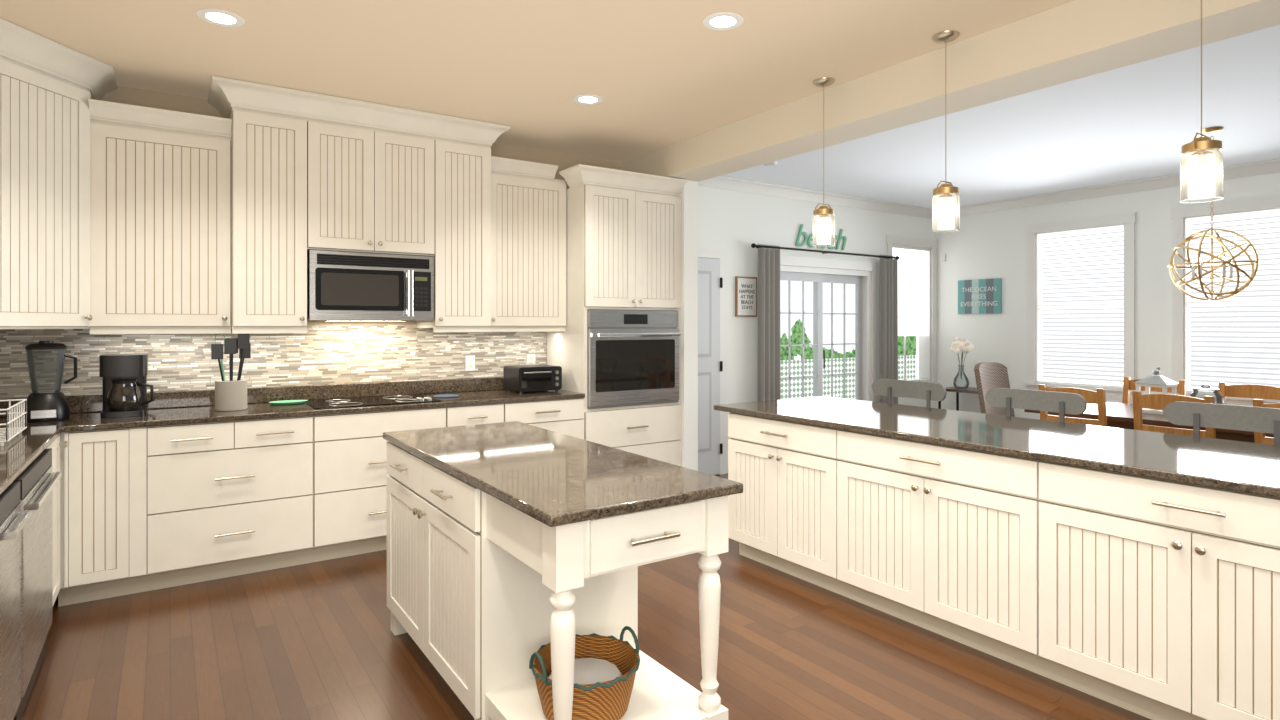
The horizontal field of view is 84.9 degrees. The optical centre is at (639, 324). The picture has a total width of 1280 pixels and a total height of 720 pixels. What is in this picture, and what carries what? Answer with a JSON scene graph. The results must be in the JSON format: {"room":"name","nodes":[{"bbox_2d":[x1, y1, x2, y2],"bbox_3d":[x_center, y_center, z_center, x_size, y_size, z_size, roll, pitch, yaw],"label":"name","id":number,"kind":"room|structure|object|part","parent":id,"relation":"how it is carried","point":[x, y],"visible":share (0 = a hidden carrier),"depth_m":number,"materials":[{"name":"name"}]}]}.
{"room":"kitchen and dining room","nodes":[
{"label":"kitchen and dining room","id":0,"kind":"room"},
{"bbox_2d":[0,85,935,474],"bbox_3d":[-0.085,0.010,6.180,8.850,2.820,0.158,0,0,-34],"label":"wall","id":1,"kind":"structure","parent":0,"point":[736,225],"depth_m":5.02,"materials":[{"name":"beige paint"}]},
{"bbox_2d":[0,18,111,333],"bbox_3d":[-3.185,-0.688,3.519,0.791,1.416,0.801,0,0,-34],"label":"upper cabinet","id":2,"kind":"object","parent":1,"relation":"attached to","point":[54,117],"depth_m":3.53,"materials":[{"name":"paint"}]},
{"bbox_2d":[108,102,215,329],"bbox_3d":[-2.771,-0.588,4.071,0.656,1.216,0.349,0,0,-34],"label":"upper cabinet","id":3,"kind":"object","parent":1,"relation":"attached to","point":[118,218],"depth_m":3.92,"materials":[{"name":"paint"}]},
{"bbox_2d":[212,78,323,329],"bbox_3d":[-2.311,-0.688,4.333,0.538,1.416,0.429,0,0,-34],"label":"upper cabinet","id":4,"kind":"object","parent":1,"relation":"attached to","point":[270,139],"depth_m":4.15,"materials":[{"name":"paint"}]},
{"bbox_2d":[324,95,439,257],"bbox_3d":[-1.821,-0.931,4.663,0.785,0.931,0.429,0,0,-34],"label":"upper cabinet","id":5,"kind":"object","parent":1,"relation":"attached to","point":[382,163],"depth_m":4.50,"materials":[{"name":"paint"}]},
{"bbox_2d":[307,250,433,320],"bbox_3d":[-1.803,-0.245,4.636,0.761,0.426,0.473,0,0,-34],"label":"microwave","id":6,"kind":"object","parent":5,"relation":"attached to","point":[354,286],"visible":0.98,"depth_m":4.46,"materials":[{"name":"silver metal"}]},
{"bbox_2d":[416,114,503,329],"bbox_3d":[-1.329,-0.688,4.995,0.543,1.416,0.429,0,0,-34],"label":"upper cabinet","id":7,"kind":"object","parent":1,"relation":"attached to","point":[469,269],"depth_m":4.84,"materials":[{"name":"paint"}]},
{"bbox_2d":[466,355,474,370],"bbox_3d":[-1.279,0.287,5.275,0.072,0.115,0.006,0,0,-34],"label":"wall outlet","id":8,"kind":"object","parent":1,"relation":"attached to","point":[470,362],"depth_m":5.27,"materials":[{"name":"white plastic"}]},
{"bbox_2d":[527,354,534,364],"bbox_3d":[-0.864,0.287,5.555,0.072,0.115,0.006,0,0,-34],"label":"wall outlet","id":9,"kind":"object","parent":1,"relation":"attached to","point":[530,357],"depth_m":5.55,"materials":[{"name":"white plastic"}]},
{"bbox_2d":[504,158,565,329],"bbox_3d":[-0.922,-0.588,5.318,0.635,1.216,0.349,0,0,-34],"label":"upper cabinet","id":10,"kind":"object","parent":1,"relation":"attached to","point":[534,201],"depth_m":5.20,"materials":[{"name":"paint"}]},
{"bbox_2d":[698,257,722,474],"bbox_3d":[0.472,0.392,6.410,0.762,2.033,0.099,0,0,-34],"label":"pantry door","id":11,"kind":"structure","parent":1,"relation":"in","point":[710,363],"depth_m":6.55,"materials":[{"name":"white paint"}]},
{"bbox_2d":[698,248,726,474],"bbox_3d":[0.465,0.352,6.451,0.864,2.134,0.021,0,0,-34],"label":"door frame","id":12,"kind":"structure","parent":1,"relation":"attached to","point":[721,255],"depth_m":6.66,"materials":[{"name":"white wood"}]},
{"bbox_2d":[735,276,756,316],"bbox_3d":[1.038,-0.275,6.838,0.270,0.390,0.021,0,0,-34],"label":"sign","id":13,"kind":"object","parent":1,"relation":"attached to","point":[740,311],"visible":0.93,"depth_m":6.82,"materials":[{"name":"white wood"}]},
{"bbox_2d":[698,176,931,472],"bbox_3d":[1.889,0.010,7.374,4.080,2.818,0.085,0,0,-34],"label":"trim","id":14,"kind":"structure","parent":1,"relation":"attached to","point":[722,182],"depth_m":7.30,"materials":[{"name":"white wood"}]},
{"bbox_2d":[795,224,846,249],"bbox_3d":[1.930,-0.930,7.439,0.780,0.232,0.016,0,0,-34],"label":"sign","id":15,"kind":"object","parent":1,"relation":"attached to","point":[800,233],"visible":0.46,"depth_m":7.35,"materials":[{"name":"green"}]},
{"bbox_2d":[751,243,898,259],"bbox_3d":[2.012,-0.770,7.443,2.280,0.046,0.108,0,0,-34],"label":"curtain rod","id":16,"kind":"object","parent":1,"relation":"attached to","point":[754,245],"visible":0.92,"depth_m":7.31,"materials":[{"name":"black metal"}]},
{"bbox_2d":[757,248,780,400],"bbox_3d":[1.272,0.320,6.895,0.300,2.140,0.060,0,0,-34],"label":"curtain","id":17,"kind":"object","parent":16,"relation":"hanging from","point":[769,372],"visible":0.69,"depth_m":6.88,"materials":[{"name":"fabric"}]},
{"bbox_2d":[879,258,897,403],"bbox_3d":[2.822,0.320,7.940,0.300,2.140,0.060,0,0,-34],"label":"curtain","id":18,"kind":"object","parent":16,"relation":"hanging from","point":[888,362],"visible":0.56,"depth_m":7.92,"materials":[{"name":"fabric"}]},
{"bbox_2d":[780,255,877,401],"bbox_3d":[1.918,0.355,7.520,1.780,2.130,0.174,0,0,-34],"label":"door frame","id":19,"kind":"structure","parent":1,"relation":"attached to","point":[864,281],"depth_m":7.68,"materials":[{"name":"white wood"}]},
{"bbox_2d":[886,235,939,382],"bbox_3d":[3.206,-0.113,8.374,0.980,1.845,0.199,0,0,-34],"label":"window","id":20,"kind":"structure","parent":1,"relation":"in","point":[917,288],"depth_m":8.45,"materials":[{"name":"white"}]},
{"bbox_2d":[21,473,1150,719],"bbox_3d":[2.467,1.450,2.388,9.200,0.060,9.300,0,0,-34],"label":"floor","id":21,"kind":"structure","parent":0,"point":[315,641],"depth_m":2.99,"materials":[{"name":"brown wood"}]},
{"bbox_2d":[46,432,69,607],"bbox_3d":[-2.977,0.976,3.090,0.658,0.888,0.528,0,0,-34],"label":"base cabinet","id":22,"kind":"object","parent":21,"relation":"on","point":[60,446],"depth_m":3.47,"materials":[{"name":"paint"}]},
{"bbox_2d":[0,481,31,719],"bbox_3d":[-2.257,0.972,2.089,0.635,0.872,0.380,0,0,-34],"label":"dishwasher","id":23,"kind":"object","parent":22,"relation":"in","point":[14,519],"visible":0.92,"depth_m":2.24,"materials":[{"name":"silver metal"}]},
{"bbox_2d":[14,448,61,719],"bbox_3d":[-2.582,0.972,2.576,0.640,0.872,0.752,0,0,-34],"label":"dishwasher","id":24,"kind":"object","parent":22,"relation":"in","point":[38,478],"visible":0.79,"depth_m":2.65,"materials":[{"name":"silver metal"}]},
{"bbox_2d":[70,427,149,604],"bbox_3d":[-2.885,0.976,3.785,0.368,0.888,0.696,0,0,-34],"label":"base cabinet","id":25,"kind":"object","parent":21,"relation":"on","point":[139,509],"depth_m":3.58,"materials":[{"name":"paint"}]},
{"bbox_2d":[0,396,71,494],"bbox_3d":[-2.238,0.466,1.983,0.645,0.132,4.390,0,0,-34],"label":"countertop","id":26,"kind":"structure","parent":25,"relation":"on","point":[20,453],"depth_m":2.95,"materials":[{"name":"stone"}]},
{"bbox_2d":[0,399,26,445],"bbox_3d":[-2.906,0.422,2.967,0.408,0.154,0.478,0,0,-34],"label":"dish rack","id":27,"kind":"object","parent":26,"relation":"on","point":[16,430],"visible":1,"depth_m":3.08,"materials":[{"name":"white plastic"}]},
{"bbox_2d":[25,340,76,421],"bbox_3d":[-3.111,0.290,3.690,0.225,0.417,0.198,0,0,-34],"label":"blender","id":28,"kind":"object","parent":26,"relation":"on","point":[45,405],"visible":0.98,"depth_m":3.64,"materials":[{"name":"black plastic"}]},
{"bbox_2d":[150,416,317,590],"bbox_3d":[-2.450,0.976,4.119,0.873,0.888,0.629,0,0,-34],"label":"base cabinet","id":29,"kind":"object","parent":21,"relation":"on","point":[230,498],"depth_m":3.88,"materials":[{"name":"paint"}]},
{"bbox_2d":[68,377,584,431],"bbox_3d":[-1.790,0.466,4.549,2.937,0.132,0.637,0,0,-34],"label":"countertop","id":30,"kind":"structure","parent":29,"relation":"on","point":[167,408],"depth_m":4.35,"materials":[{"name":"stone"}]},
{"bbox_2d":[99,354,153,417],"bbox_3d":[-2.847,0.332,3.893,0.243,0.335,0.220,0,0,-34],"label":"coffee maker","id":31,"kind":"object","parent":30,"relation":"on","point":[125,384],"visible":1,"depth_m":3.81,"materials":[{"name":"black plastic"}]},
{"bbox_2d":[211,334,250,410],"bbox_3d":[-2.410,0.269,4.128,0.204,0.460,0.172,0,0,-34],"label":"utensil crock","id":32,"kind":"object","parent":30,"relation":"on","point":[231,394],"visible":0.96,"depth_m":4.08,"materials":[{"name":"beige ceramic"}]},
{"bbox_2d":[268,400,307,404],"bbox_3d":[-2.218,0.490,4.415,0.224,0.018,0.140,0,0,-34],"label":"spoon rest","id":33,"kind":"object","parent":30,"relation":"on","point":[288,402],"visible":1,"depth_m":4.40,"materials":[{"name":"green ceramic"}]},
{"bbox_2d":[305,394,440,408],"bbox_3d":[-1.745,0.488,4.568,0.755,0.023,0.495,0,0,-34],"label":"cooktop","id":34,"kind":"object","parent":30,"relation":"in","point":[357,402],"depth_m":4.51,"materials":[{"name":"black glass"}]},
{"bbox_3d":[-1.419,0.484,4.598,0.086,0.016,0.086,0,0,-34],"label":"cooktop knobs","id":35,"kind":"part","parent":34,"relation":"part of","materials":[{"name":"silver metal"}]},
{"bbox_2d":[433,394,459,397],"bbox_3d":[-1.349,0.494,4.880,0.180,0.009,0.180,0,0,-34],"label":"pad","id":36,"kind":"object","parent":30,"relation":"on","point":[446,395],"visible":1,"depth_m":4.87,"materials":[{"name":"blue"}]},
{"bbox_2d":[503,364,561,392],"bbox_3d":[-0.803,0.404,5.277,0.350,0.190,0.311,0,0,-34],"label":"toaster oven","id":37,"kind":"object","parent":30,"relation":"on","point":[528,378],"visible":1,"depth_m":5.18,"materials":[{"name":"black metal"}]},
{"bbox_2d":[318,407,449,560],"bbox_3d":[-1.760,0.976,4.585,0.793,0.888,0.629,0,0,-34],"label":"base cabinet","id":38,"kind":"object","parent":21,"relation":"on","point":[352,448],"depth_m":4.24,"materials":[{"name":"paint"}]},
{"bbox_2d":[450,403,505,426],"bbox_3d":[-1.265,0.976,4.918,0.400,0.888,0.629,0,0,-34],"label":"base cabinet","id":39,"kind":"object","parent":21,"relation":"on","point":[485,413],"depth_m":4.66,"materials":[{"name":"paint"}]},
{"bbox_2d":[506,398,583,439],"bbox_3d":[-0.840,0.976,5.205,0.626,0.888,0.629,0,0,-34],"label":"base cabinet","id":40,"kind":"object","parent":21,"relation":"on","point":[564,416],"depth_m":4.98,"materials":[{"name":"paint"}]},
{"bbox_2d":[387,442,727,719],"bbox_3d":[-0.451,0.976,2.709,0.678,0.888,1.703,0,0,-34],"label":"kitchen island","id":41,"kind":"object","parent":21,"relation":"on","point":[488,595],"visible":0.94,"depth_m":2.34,"materials":[{"name":"paint"}]},
{"bbox_2d":[383,421,742,526],"bbox_3d":[-0.436,0.516,2.739,0.680,0.032,1.730,0,0,-34],"label":"island countertop","id":42,"kind":"structure","parent":41,"relation":"on","point":[549,478],"depth_m":2.37,"materials":[{"name":"stone"}]},
{"bbox_2d":[529,626,639,719],"bbox_3d":[-0.173,1.109,2.223,0.348,0.221,0.348,0,0,-34],"label":"wicker basket","id":43,"kind":"object","parent":41,"relation":"in","point":[606,668],"visible":0.9,"depth_m":2.17,"materials":[{"name":"brown wicker"}]},
{"bbox_2d":[547,164,686,465],"bbox_3d":[-0.227,0.134,5.573,0.980,2.572,0.704,0,0,-34],"label":"tall cabinet","id":44,"kind":"object","parent":21,"relation":"on","point":[623,239],"visible":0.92,"depth_m":5.33,"materials":[{"name":"paint"}]},
{"bbox_2d":[587,310,679,408],"bbox_3d":[-0.177,0.253,5.582,0.818,0.729,0.677,0,0,-34],"label":"wall oven","id":45,"kind":"object","parent":44,"relation":"in","point":[632,357],"visible":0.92,"depth_m":5.33,"materials":[{"name":"silver metal"}]},
{"bbox_2d":[728,413,819,585],"bbox_3d":[1.057,0.976,4.084,0.640,0.888,0.910,0,0,-34],"label":"base cabinet","id":46,"kind":"object","parent":21,"relation":"on","point":[775,520],"depth_m":3.95,"materials":[{"name":"paint"}]},
{"bbox_2d":[872,379,946,407],"bbox_3d":[1.668,0.900,4.635,0.445,1.040,0.560,0,0,-34],"label":"bar stool","id":47,"kind":"object","parent":21,"relation":"on","point":[928,392],"visible":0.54,"depth_m":4.75,"materials":[{"name":"grey paint"}]},
{"bbox_2d":[820,427,1011,662],"bbox_3d":[1.552,0.976,3.351,0.640,0.888,1.140,0,0,-34],"label":"base cabinet","id":48,"kind":"object","parent":21,"relation":"on","point":[917,533],"depth_m":3.19,"materials":[{"name":"paint"}]},
{"bbox_2d":[938,386,977,410],"bbox_3d":[3.765,1.075,7.992,0.400,0.690,0.560,0,0,-34],"label":"console table","id":49,"kind":"object","parent":21,"relation":"on","point":[971,390],"visible":0.1,"depth_m":8.03,"materials":[{"name":"brown wood"}]},
{"bbox_2d":[950,337,973,388],"bbox_3d":[3.685,0.433,8.017,0.195,0.592,0.281,0,0,-34],"label":"flower vase","id":50,"kind":"object","parent":49,"relation":"on","point":[963,345],"visible":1,"depth_m":8.01,"materials":[{"name":"clear glass"}]},
{"bbox_2d":[974,362,1014,416],"bbox_3d":[3.406,0.885,6.305,0.470,1.070,0.645,0,0,-34],"label":"wicker chair","id":51,"kind":"object","parent":21,"relation":"on","point":[989,375],"visible":0.35,"depth_m":6.48,"materials":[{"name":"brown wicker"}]},
{"bbox_2d":[985,388,1086,421],"bbox_3d":[2.132,0.900,3.947,0.445,1.040,0.560,0,0,-34],"label":"bar stool","id":52,"kind":"object","parent":21,"relation":"on","point":[1062,404],"visible":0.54,"depth_m":4.05,"materials":[{"name":"grey paint"}]},
{"bbox_2d":[1038,384,1106,426],"bbox_3d":[3.332,0.935,5.239,0.507,0.970,0.440,0,0,-34],"label":"dining chair","id":53,"kind":"object","parent":21,"relation":"on","point":[1098,396],"visible":0.29,"depth_m":5.01,"materials":[{"name":"brown wood"}]},
{"bbox_2d":[1012,456,1279,719],"bbox_3d":[2.111,0.976,2.522,0.640,0.888,1.140,0,0,-34],"label":"base cabinet","id":54,"kind":"object","parent":21,"relation":"on","point":[1153,598],"depth_m":2.45,"materials":[{"name":"paint"}]},
{"bbox_2d":[714,396,1279,497],"bbox_3d":[1.956,0.516,3.050,1.005,0.032,3.870,0,0,-34],"label":"countertop","id":55,"kind":"structure","parent":54,"relation":"on","point":[1245,467],"depth_m":3.03,"materials":[{"name":"stone"}]},
{"bbox_2d":[1024,402,1273,442],"bbox_3d":[4.117,1.040,4.930,1.000,0.760,2.270,0,0,-34],"label":"dining table","id":56,"kind":"object","parent":21,"relation":"on","point":[1119,415],"visible":0.27,"depth_m":5.05,"materials":[{"name":"brown wood"}]},
{"bbox_2d":[1134,367,1178,414],"bbox_3d":[3.874,0.487,5.255,0.220,0.344,0.220,0,0,-34],"label":"lantern","id":57,"kind":"object","parent":56,"relation":"on","point":[1156,380],"visible":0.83,"depth_m":5.22,"materials":[{"name":"white plastic"}]},
{"bbox_2d":[1189,384,1222,403],"bbox_3d":[4.031,0.539,4.986,0.190,0.240,0.190,0,0,-34],"label":"glass jar","id":58,"kind":"object","parent":56,"relation":"on","point":[1219,397],"visible":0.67,"depth_m":5.00,"materials":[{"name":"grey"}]},
{"bbox_2d":[1122,377,1186,403],"bbox_3d":[4.136,0.935,5.757,0.507,0.970,0.440,0,0,-34],"label":"dining chair","id":59,"kind":"object","parent":21,"relation":"on","point":[1128,384],"visible":0.19,"depth_m":5.99,"materials":[{"name":"brown wood"}]},
{"bbox_2d":[1132,391,1215,438],"bbox_3d":[3.678,0.935,4.725,0.507,0.970,0.440,0,0,-34],"label":"dining chair","id":60,"kind":"object","parent":21,"relation":"on","point":[1154,401],"visible":0.35,"depth_m":4.63,"materials":[{"name":"brown wood"}]},
{"bbox_2d":[1163,402,1279,445],"bbox_3d":[2.646,0.900,3.184,0.445,1.040,0.560,0,0,-34],"label":"bar stool","id":61,"kind":"object","parent":21,"relation":"on","point":[1196,415],"visible":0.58,"depth_m":3.33,"materials":[{"name":"grey paint"}]},
{"bbox_2d":[1218,382,1279,403],"bbox_3d":[4.505,0.935,5.210,0.507,0.970,0.440,0,0,-34],"label":"dining chair","id":62,"kind":"object","parent":21,"relation":"on","point":[1254,391],"visible":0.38,"depth_m":5.37,"materials":[{"name":"brown wood"}]},
{"bbox_2d":[1253,399,1279,444],"bbox_3d":[4.036,0.935,4.194,0.507,0.970,0.440,0,0,-34],"label":"dining chair","id":63,"kind":"object","parent":21,"relation":"on","point":[1259,437],"visible":0.23,"depth_m":4.22,"materials":[{"name":"brown wood"}]},
{"bbox_2d":[0,0,1279,208],"bbox_3d":[2.467,-1.450,2.388,9.200,0.100,9.300,0,0,-34],"label":"ceiling","id":64,"kind":"structure","parent":0,"point":[656,74],"depth_m":3.91,"materials":[{"name":"beige paint"}]},
{"bbox_2d":[196,8,244,26],"bbox_3d":[-1.909,-1.397,3.188,0.190,0.004,0.190,0,0,-34],"label":"recessed light","id":65,"kind":"object","parent":64,"relation":"in","point":[219,17],"visible":1,"depth_m":3.18,"materials":[{"name":"white"}]},
{"bbox_2d":[573,94,602,104],"bbox_3d":[-0.323,-1.397,4.342,0.190,0.004,0.190,0,0,-34],"label":"recessed light","id":66,"kind":"object","parent":64,"relation":"in","point":[587,99],"visible":1,"depth_m":4.34,"materials":[{"name":"white"}]},
{"bbox_2d":[702,12,743,29],"bbox_3d":[0.382,-1.397,3.225,0.190,0.004,0.190,0,0,-34],"label":"recessed light","id":67,"kind":"object","parent":64,"relation":"in","point":[723,21],"visible":1,"depth_m":3.22,"materials":[{"name":"white"}]},
{"bbox_2d":[763,161,776,166],"bbox_3d":[1.116,-1.381,6.000,0.124,0.036,0.124,0,0,-34],"label":"smoke detector","id":68,"kind":"object","parent":64,"relation":"attached to","point":[771,164],"visible":0.65,"depth_m":5.96,"materials":[{"name":"white plastic"}]},
{"bbox_2d":[813,77,834,246],"bbox_3d":[1.054,-0.927,4.016,0.141,0.944,0.124,0,0,-34],"label":"pendant light","id":69,"kind":"object","parent":64,"relation":"hanging from","point":[824,229],"visible":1,"depth_m":3.98,"materials":[{"name":"glass"}]},
{"bbox_2d":[932,30,959,232],"bbox_3d":[1.479,-0.927,3.386,0.141,0.944,0.124,0,0,-34],"label":"pendant light","id":70,"kind":"object","parent":64,"relation":"hanging from","point":[945,211],"visible":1,"depth_m":3.35,"materials":[{"name":"glass"}]},
{"bbox_2d":[621,0,1279,181],"bbox_3d":[2.483,-1.280,2.399,0.320,0.239,9.000,0,0,-34],"label":"ceiling beam","id":71,"kind":"structure","parent":64,"relation":"attached to","point":[1071,41],"depth_m":3.44,"materials":[{"name":"beige paint"}]},
{"bbox_2d":[1180,0,1223,202],"bbox_3d":[2.044,-0.927,2.549,0.141,0.944,0.124,0,0,-34],"label":"pendant light","id":72,"kind":"object","parent":64,"relation":"hanging from","point":[1201,171],"visible":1,"depth_m":2.51,"materials":[{"name":"glass"}]},
{"bbox_2d":[1167,126,1258,300],"bbox_3d":[4.083,-0.786,4.998,0.513,1.226,0.513,0,0,-34],"label":"orb chandelier","id":73,"kind":"object","parent":64,"relation":"hanging from","point":[1199,266],"visible":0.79,"depth_m":4.96,"materials":[{"name":"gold metal"}]},
{"bbox_2d":[680,180,699,470],"bbox_3d":[0.226,0.130,5.906,0.140,2.580,0.660,0,0,-34],"label":"wall","id":74,"kind":"structure","parent":0,"point":[690,195],"depth_m":5.62,"materials":[{"name":"beige paint"}]},
{"bbox_2d":[936,172,1279,418],"bbox_3d":[6.210,0.010,4.912,0.170,2.820,9.300,0,0,-34],"label":"wall","id":75,"kind":"structure","parent":0,"point":[988,245],"depth_m":7.75,"materials":[{"name":"beige paint"}]},
{"bbox_2d":[942,254,945,261],"bbox_3d":[3.692,-0.815,8.510,0.019,0.090,0.040,0,0,-34],"label":"sensor","id":76,"kind":"object","parent":75,"relation":"attached to","point":[943,257],"visible":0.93,"depth_m":8.50,"materials":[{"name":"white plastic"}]},
{"bbox_2d":[958,278,1001,313],"bbox_3d":[3.943,-0.330,8.136,0.021,0.400,0.518,0,0,-34],"label":"wall sign","id":77,"kind":"object","parent":75,"relation":"attached to","point":[990,295],"visible":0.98,"depth_m":8.11,"materials":[{"name":"teal paint"}]},
{"bbox_2d":[961,286,996,305],"bbox_3d":[3.933,-0.330,8.129,0.002,0.221,0.440,0,0,-34],"label":"lettering","id":78,"kind":"object","parent":77,"relation":"attached to","point":[981,296],"visible":1,"depth_m":8.11,"materials":[{"name":"white paint"}]},
{"bbox_2d":[1023,212,1135,399],"bbox_3d":[4.586,-0.185,7.291,0.199,1.830,1.070,0,0,-34],"label":"window","id":79,"kind":"structure","parent":75,"relation":"in","point":[1127,221],"depth_m":7.24,"materials":[{"name":"white"}]},
{"bbox_2d":[1038,225,1123,385],"bbox_3d":[4.583,-0.190,7.289,0.060,1.592,0.828,0,0,-34],"label":"window blind","id":80,"kind":"object","parent":79,"relation":"attached to","point":[1083,232],"visible":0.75,"depth_m":7.27,"materials":[{"name":"white plastic"}]},
{"bbox_2d":[1043,231,1123,381],"bbox_3d":[4.655,-0.190,7.338,0.005,1.592,0.832,0,0,-34],"label":"window","id":81,"kind":"structure","parent":79,"relation":"attached to","point":[1104,375],"depth_m":7.33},
{"bbox_2d":[960,159,1279,215],"bbox_3d":[6.120,0.010,4.851,0.085,2.818,8.999,0,0,-34],"label":"trim","id":82,"kind":"structure","parent":75,"relation":"attached to","point":[1159,182],"depth_m":6.98,"materials":[{"name":"white"}]},
{"bbox_2d":[1168,195,1279,405],"bbox_3d":[5.336,-0.185,6.180,0.199,1.830,1.070,0,0,-34],"label":"window","id":83,"kind":"structure","parent":75,"relation":"in","point":[1179,216],"depth_m":6.50,"materials":[{"name":"white"}]},
{"bbox_2d":[1186,209,1279,391],"bbox_3d":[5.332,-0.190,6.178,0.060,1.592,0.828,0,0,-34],"label":"window blind","id":84,"kind":"object","parent":83,"relation":"attached to","point":[1267,213],"visible":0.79,"depth_m":6.21,"materials":[{"name":"white plastic"}]},
{"label":"outside","id":85,"kind":"structure","parent":0,"visible":0},
{"bbox_2d":[780,280,915,398],"bbox_3d":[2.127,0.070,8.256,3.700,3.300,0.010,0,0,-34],"label":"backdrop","id":86,"kind":"structure","parent":85,"point":[796,337],"depth_m":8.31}
]}

